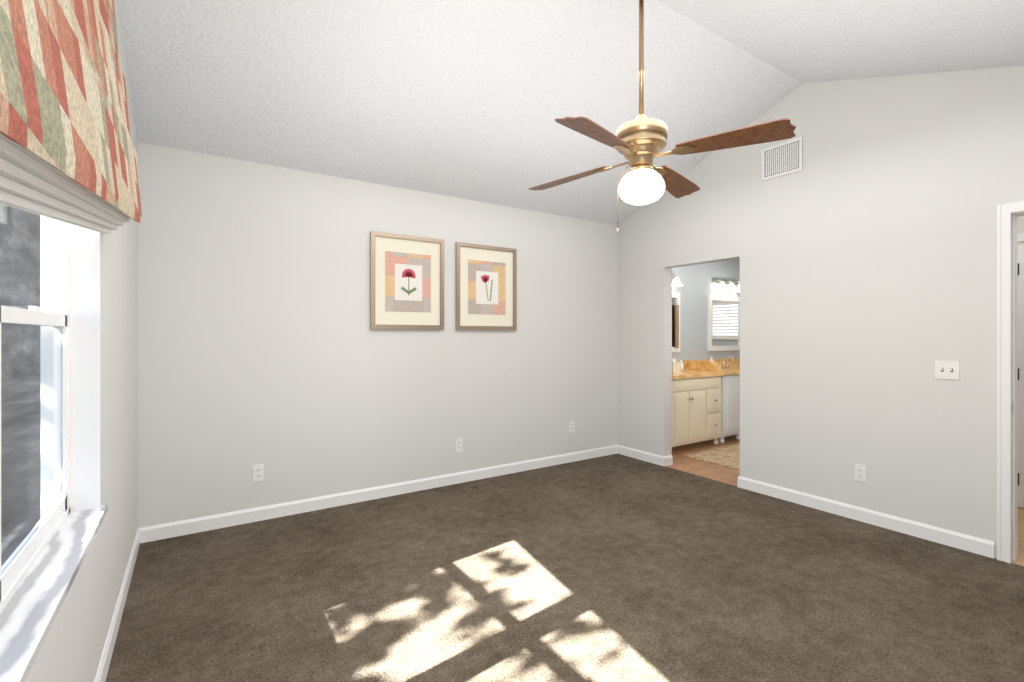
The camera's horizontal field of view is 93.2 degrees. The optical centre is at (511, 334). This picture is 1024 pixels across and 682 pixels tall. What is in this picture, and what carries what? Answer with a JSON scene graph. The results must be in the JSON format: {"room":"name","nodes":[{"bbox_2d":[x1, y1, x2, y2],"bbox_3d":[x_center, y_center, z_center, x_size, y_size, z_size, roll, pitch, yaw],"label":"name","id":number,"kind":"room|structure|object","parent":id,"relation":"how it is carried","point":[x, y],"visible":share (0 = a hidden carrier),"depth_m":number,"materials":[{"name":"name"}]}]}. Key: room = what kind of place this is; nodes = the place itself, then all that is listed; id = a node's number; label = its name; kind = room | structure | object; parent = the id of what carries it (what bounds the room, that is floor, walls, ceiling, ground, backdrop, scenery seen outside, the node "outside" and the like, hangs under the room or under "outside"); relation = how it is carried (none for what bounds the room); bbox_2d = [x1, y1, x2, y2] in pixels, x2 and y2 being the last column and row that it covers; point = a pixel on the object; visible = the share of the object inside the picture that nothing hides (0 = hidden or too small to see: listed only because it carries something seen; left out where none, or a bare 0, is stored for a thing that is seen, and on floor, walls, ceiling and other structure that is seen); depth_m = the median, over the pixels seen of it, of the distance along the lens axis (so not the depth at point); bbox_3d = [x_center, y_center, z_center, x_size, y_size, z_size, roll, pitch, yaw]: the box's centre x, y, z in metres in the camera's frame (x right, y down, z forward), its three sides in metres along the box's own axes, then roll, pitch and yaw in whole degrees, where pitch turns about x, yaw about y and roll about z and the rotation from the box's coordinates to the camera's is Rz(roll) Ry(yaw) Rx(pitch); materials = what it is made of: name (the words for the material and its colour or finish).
{"room":"empty bedroom","nodes":[
{"label":"empty bedroom","id":0,"kind":"room"},
{"bbox_2d":[25,0,137,681],"bbox_3d":[-1.205,-0.348,1.150,0.165,3.336,4.687,0,0,-33],"label":"wall","id":1,"kind":"structure","parent":0,"point":[72,648],"depth_m":1.98,"materials":[{"name":"white paint"}]},
{"bbox_2d":[0,205,69,613],"bbox_3d":[-1.195,-0.035,1.093,0.050,1.410,1.620,0,0,-33],"label":"window","id":2,"kind":"structure","parent":1,"relation":"in","point":[18,565],"depth_m":1.59,"materials":[{"name":"white plastic"}]},
{"bbox_2d":[0,505,107,681],"bbox_3d":[-1.139,0.663,1.130,0.113,0.023,1.680,0,0,-33],"label":"window sill","id":3,"kind":"structure","parent":1,"relation":"attached to","point":[29,613],"depth_m":1.22,"materials":[{"name":"wood"}]},
{"bbox_2d":[0,0,141,233],"bbox_3d":[-0.918,-0.760,0.976,0.118,1.320,2.240,0,0,-33],"label":"shade valance","id":4,"kind":"object","parent":1,"relation":"attached to","point":[68,153],"visible":1,"depth_m":0.88,"materials":[{"name":"multicoloured fabric"}]},
{"bbox_2d":[70,224,99,512],"bbox_3d":[-1.142,-0.044,1.128,0.085,1.392,1.620,0,0,-33],"label":"jamb","id":5,"kind":"object","parent":1,"relation":"attached to","point":[84,368],"visible":0.45,"depth_m":1.80,"materials":[{"name":"white"}]},
{"bbox_2d":[94,528,141,681],"bbox_3d":[-1.135,1.272,1.208,0.013,0.095,4.467,0,0,-33],"label":"baseboard","id":6,"kind":"structure","parent":1,"relation":"attached to","point":[102,671],"depth_m":2.17,"materials":[{"name":"white wood"}]},
{"bbox_2d":[138,142,616,527],"bbox_3d":[-0.680,-0.055,4.293,4.570,2.750,0.183,0,0,-33],"label":"wall","id":7,"kind":"structure","parent":0,"point":[260,341],"depth_m":3.70,"materials":[{"name":"white paint"}]},
{"bbox_2d":[253,464,263,481],"bbox_3d":[-1.800,0.980,3.439,0.070,0.115,0.009,0,0,-33],"label":"electrical outlet","id":8,"kind":"object","parent":7,"relation":"attached to","point":[258,472],"visible":1,"depth_m":3.44,"materials":[{"name":"white plastic"}]},
{"bbox_2d":[142,445,617,542],"bbox_3d":[-0.581,1.272,4.241,4.220,0.095,0.013,0,0,-33],"label":"baseboard","id":9,"kind":"structure","parent":7,"relation":"attached to","point":[201,524],"depth_m":3.78,"materials":[{"name":"white wood"}]},
{"bbox_2d":[370,231,443,329],"bbox_3d":[-0.862,-0.436,4.045,0.640,0.781,0.024,0,0,-33],"label":"framed picture","id":10,"kind":"object","parent":7,"relation":"attached to","point":[406,281],"visible":1,"depth_m":4.03,"materials":[{"name":"beige paper"}]},
{"bbox_2d":[455,438,461,451],"bbox_3d":[-0.473,0.980,4.314,0.070,0.115,0.009,0,0,-33],"label":"electrical outlet","id":11,"kind":"object","parent":7,"relation":"attached to","point":[458,444],"visible":1,"depth_m":4.31,"materials":[{"name":"white plastic"}]},
{"bbox_2d":[456,242,516,329],"bbox_3d":[-0.227,-0.432,4.464,0.639,0.777,0.024,0,0,-33],"label":"framed picture","id":12,"kind":"object","parent":7,"relation":"attached to","point":[486,287],"visible":1,"depth_m":4.45,"materials":[{"name":"beige paper"}]},
{"bbox_2d":[569,421,573,432],"bbox_3d":[0.621,0.955,5.035,0.070,0.115,0.009,0,0,-33],"label":"electrical outlet","id":13,"kind":"object","parent":7,"relation":"attached to","point":[571,426],"visible":1,"depth_m":5.03,"materials":[{"name":"white plastic"}]},
{"bbox_2d":[105,454,1023,681],"bbox_3d":[0.555,1.370,2.311,4.450,0.100,4.687,0,0,-33],"label":"floor","id":14,"kind":"structure","parent":0,"point":[616,568],"depth_m":2.47,"materials":[{"name":"brown carpet"}]},
{"bbox_2d":[119,0,1023,224],"bbox_3d":[0.575,-1.595,2.371,4.590,1.122,4.807,0,0,-33],"label":"ceiling","id":15,"kind":"structure","parent":0,"point":[469,99],"depth_m":3.05,"materials":[{"name":"white paint"}]},
{"bbox_2d":[529,0,795,231],"bbox_3d":[0.678,-1.217,2.540,1.079,1.350,1.079,0,0,-5],"label":"fan","id":16,"kind":"object","parent":15,"relation":"hanging from","point":[639,142],"visible":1,"depth_m":2.44,"materials":[{"name":"brown wood"}]},
{"bbox_2d":[666,435,739,485],"bbox_3d":[2.863,1.370,5.703,3.140,0.100,1.970,0,0,-33],"label":"floor","id":17,"kind":"structure","parent":0,"point":[723,474],"depth_m":4.93,"materials":[{"name":"wood"}]},
{"bbox_2d":[672,359,725,446],"bbox_3d":[1.873,0.800,5.709,1.228,1.040,0.623,0,0,-33],"label":"vanity","id":18,"kind":"object","parent":17,"relation":"on","point":[696,405],"visible":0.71,"depth_m":5.54,"materials":[{"name":"beige wood"}]},
{"bbox_2d":[683,356,739,443],"bbox_3d":[2.993,0.801,6.452,1.440,1.038,0.617,0,0,-33],"label":"bathroom vanity","id":19,"kind":"object","parent":17,"relation":"on","point":[730,401],"visible":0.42,"depth_m":5.93,"materials":[{"name":"white painted wood"},{"name":"granite"},{"name":"nickel"}]},
{"bbox_2d":[684,444,739,469],"bbox_3d":[2.584,1.314,5.345,1.300,0.012,0.640,0,0,-33],"label":"bath rug","id":20,"kind":"object","parent":17,"relation":"on","point":[728,456],"visible":0.43,"depth_m":5.21,"materials":[{"name":"beige fabric"}]},
{"bbox_2d":[672,259,739,361],"bbox_3d":[2.404,0.070,6.508,3.020,2.500,0.120,0,0,-33],"label":"wall","id":21,"kind":"structure","parent":0,"point":[696,288],"depth_m":6.50,"materials":[{"name":"grey paint"}]},
{"bbox_2d":[672,292,679,351],"bbox_3d":[1.844,-0.160,6.031,0.780,0.760,0.056,0,0,-33],"label":"mirror","id":22,"kind":"object","parent":21,"relation":"attached to","point":[675,322],"visible":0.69,"depth_m":6.19,"materials":[{"name":"white mirror"}]},
{"bbox_2d":[672,274,682,286],"bbox_3d":[1.878,-0.698,5.981,0.600,0.165,0.178,0,0,-33],"label":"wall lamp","id":23,"kind":"object","parent":21,"relation":"attached to","point":[676,282],"visible":0.27,"depth_m":6.07,"materials":[{"name":"glass"}]},
{"bbox_2d":[707,295,739,350],"bbox_3d":[3.006,-0.160,6.813,0.800,0.760,0.030,0,0,-33],"label":"mirror","id":24,"kind":"object","parent":21,"relation":"attached to","point":[723,323],"visible":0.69,"depth_m":6.78,"materials":[{"name":"white mirror"}]},
{"bbox_2d":[712,278,739,291],"bbox_3d":[3.047,-0.698,6.751,0.600,0.165,0.178,0,0,-33],"label":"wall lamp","id":25,"kind":"object","parent":21,"relation":"attached to","point":[723,282],"visible":0.81,"depth_m":6.71,"materials":[{"name":"glass"}]},
{"bbox_2d":[617,66,1023,558],"bbox_3d":[2.406,-0.348,3.653,0.120,3.336,4.890,0,0,-33],"label":"wall","id":26,"kind":"structure","parent":0,"point":[862,245],"depth_m":3.45,"materials":[{"name":"white paint"}]},
{"bbox_2d":[618,445,665,465],"bbox_3d":[1.358,1.272,5.122,0.013,0.095,0.623,0,0,-33],"label":"baseboard","id":27,"kind":"structure","parent":26,"relation":"attached to","point":[630,452],"depth_m":5.09,"materials":[{"name":"white wood"}]},
{"bbox_2d":[762,137,802,180],"bbox_3d":[2.168,-1.410,3.897,0.010,0.260,0.320,0,0,-33],"label":"air vent","id":28,"kind":"object","parent":26,"relation":"in","point":[782,159],"visible":1,"depth_m":3.89,"materials":[{"name":"white metal"}]},
{"bbox_2d":[854,464,865,481],"bbox_3d":[2.471,0.980,3.438,0.009,0.115,0.070,0,0,-33],"label":"electrical outlet","id":29,"kind":"object","parent":26,"relation":"attached to","point":[859,472],"visible":1,"depth_m":3.44,"materials":[{"name":"white plastic"}]},
{"bbox_2d":[737,476,994,557],"bbox_3d":[2.405,1.272,3.534,0.013,0.095,1.613,0,0,-33],"label":"baseboard","id":30,"kind":"structure","parent":26,"relation":"attached to","point":[976,545],"depth_m":3.34,"materials":[{"name":"white wood"}]},
{"bbox_2d":[935,360,958,379],"bbox_3d":[2.729,0.220,3.040,0.016,0.115,0.116,0,0,-33],"label":"double light switch","id":31,"kind":"object","parent":26,"relation":"attached to","point":[946,369],"visible":1,"depth_m":3.04,"materials":[{"name":"white plastic"}]},
{"bbox_2d":[997,201,1023,563],"bbox_3d":[3.163,0.279,2.502,0.156,2.082,0.919,0,0,-33],"label":"door frame","id":32,"kind":"structure","parent":26,"relation":"attached to","point":[1004,381],"depth_m":2.83,"materials":[{"name":"white wood"}]},
{"bbox_2d":[1012,507,1023,565],"bbox_3d":[3.668,1.370,2.957,1.460,0.100,2.340,0,0,-33],"label":"floor","id":33,"kind":"structure","parent":0,"point":[1019,560],"depth_m":3.14,"materials":[{"name":"brown wood"}]},
{"bbox_2d":[1018,216,1023,233],"bbox_3d":[4.227,0.070,3.326,0.120,2.500,2.340,0,0,-33],"label":"wall","id":34,"kind":"structure","parent":0,"point":[1020,224],"depth_m":3.71,"materials":[{"name":"white paint"}]},
{"bbox_2d":[1018,233,1023,507],"bbox_3d":[4.088,0.275,3.375,0.052,2.090,0.955,0,0,-33],"label":"door leaf","id":35,"kind":"structure","parent":34,"relation":"in","point":[1020,369],"depth_m":3.68,"materials":[{"name":"white wood"}]},
{"label":"outside","id":36,"kind":"structure","parent":0,"visible":0},
{"bbox_2d":[0,204,39,566],"bbox_3d":[-16.498,-5.430,19.067,5.645,14.500,70.000,0,0,-33],"label":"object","id":37,"kind":"structure","parent":36,"point":[20,361],"depth_m":17.27,"materials":[{"name":"photographic image of outdoor trees"}]}
]}

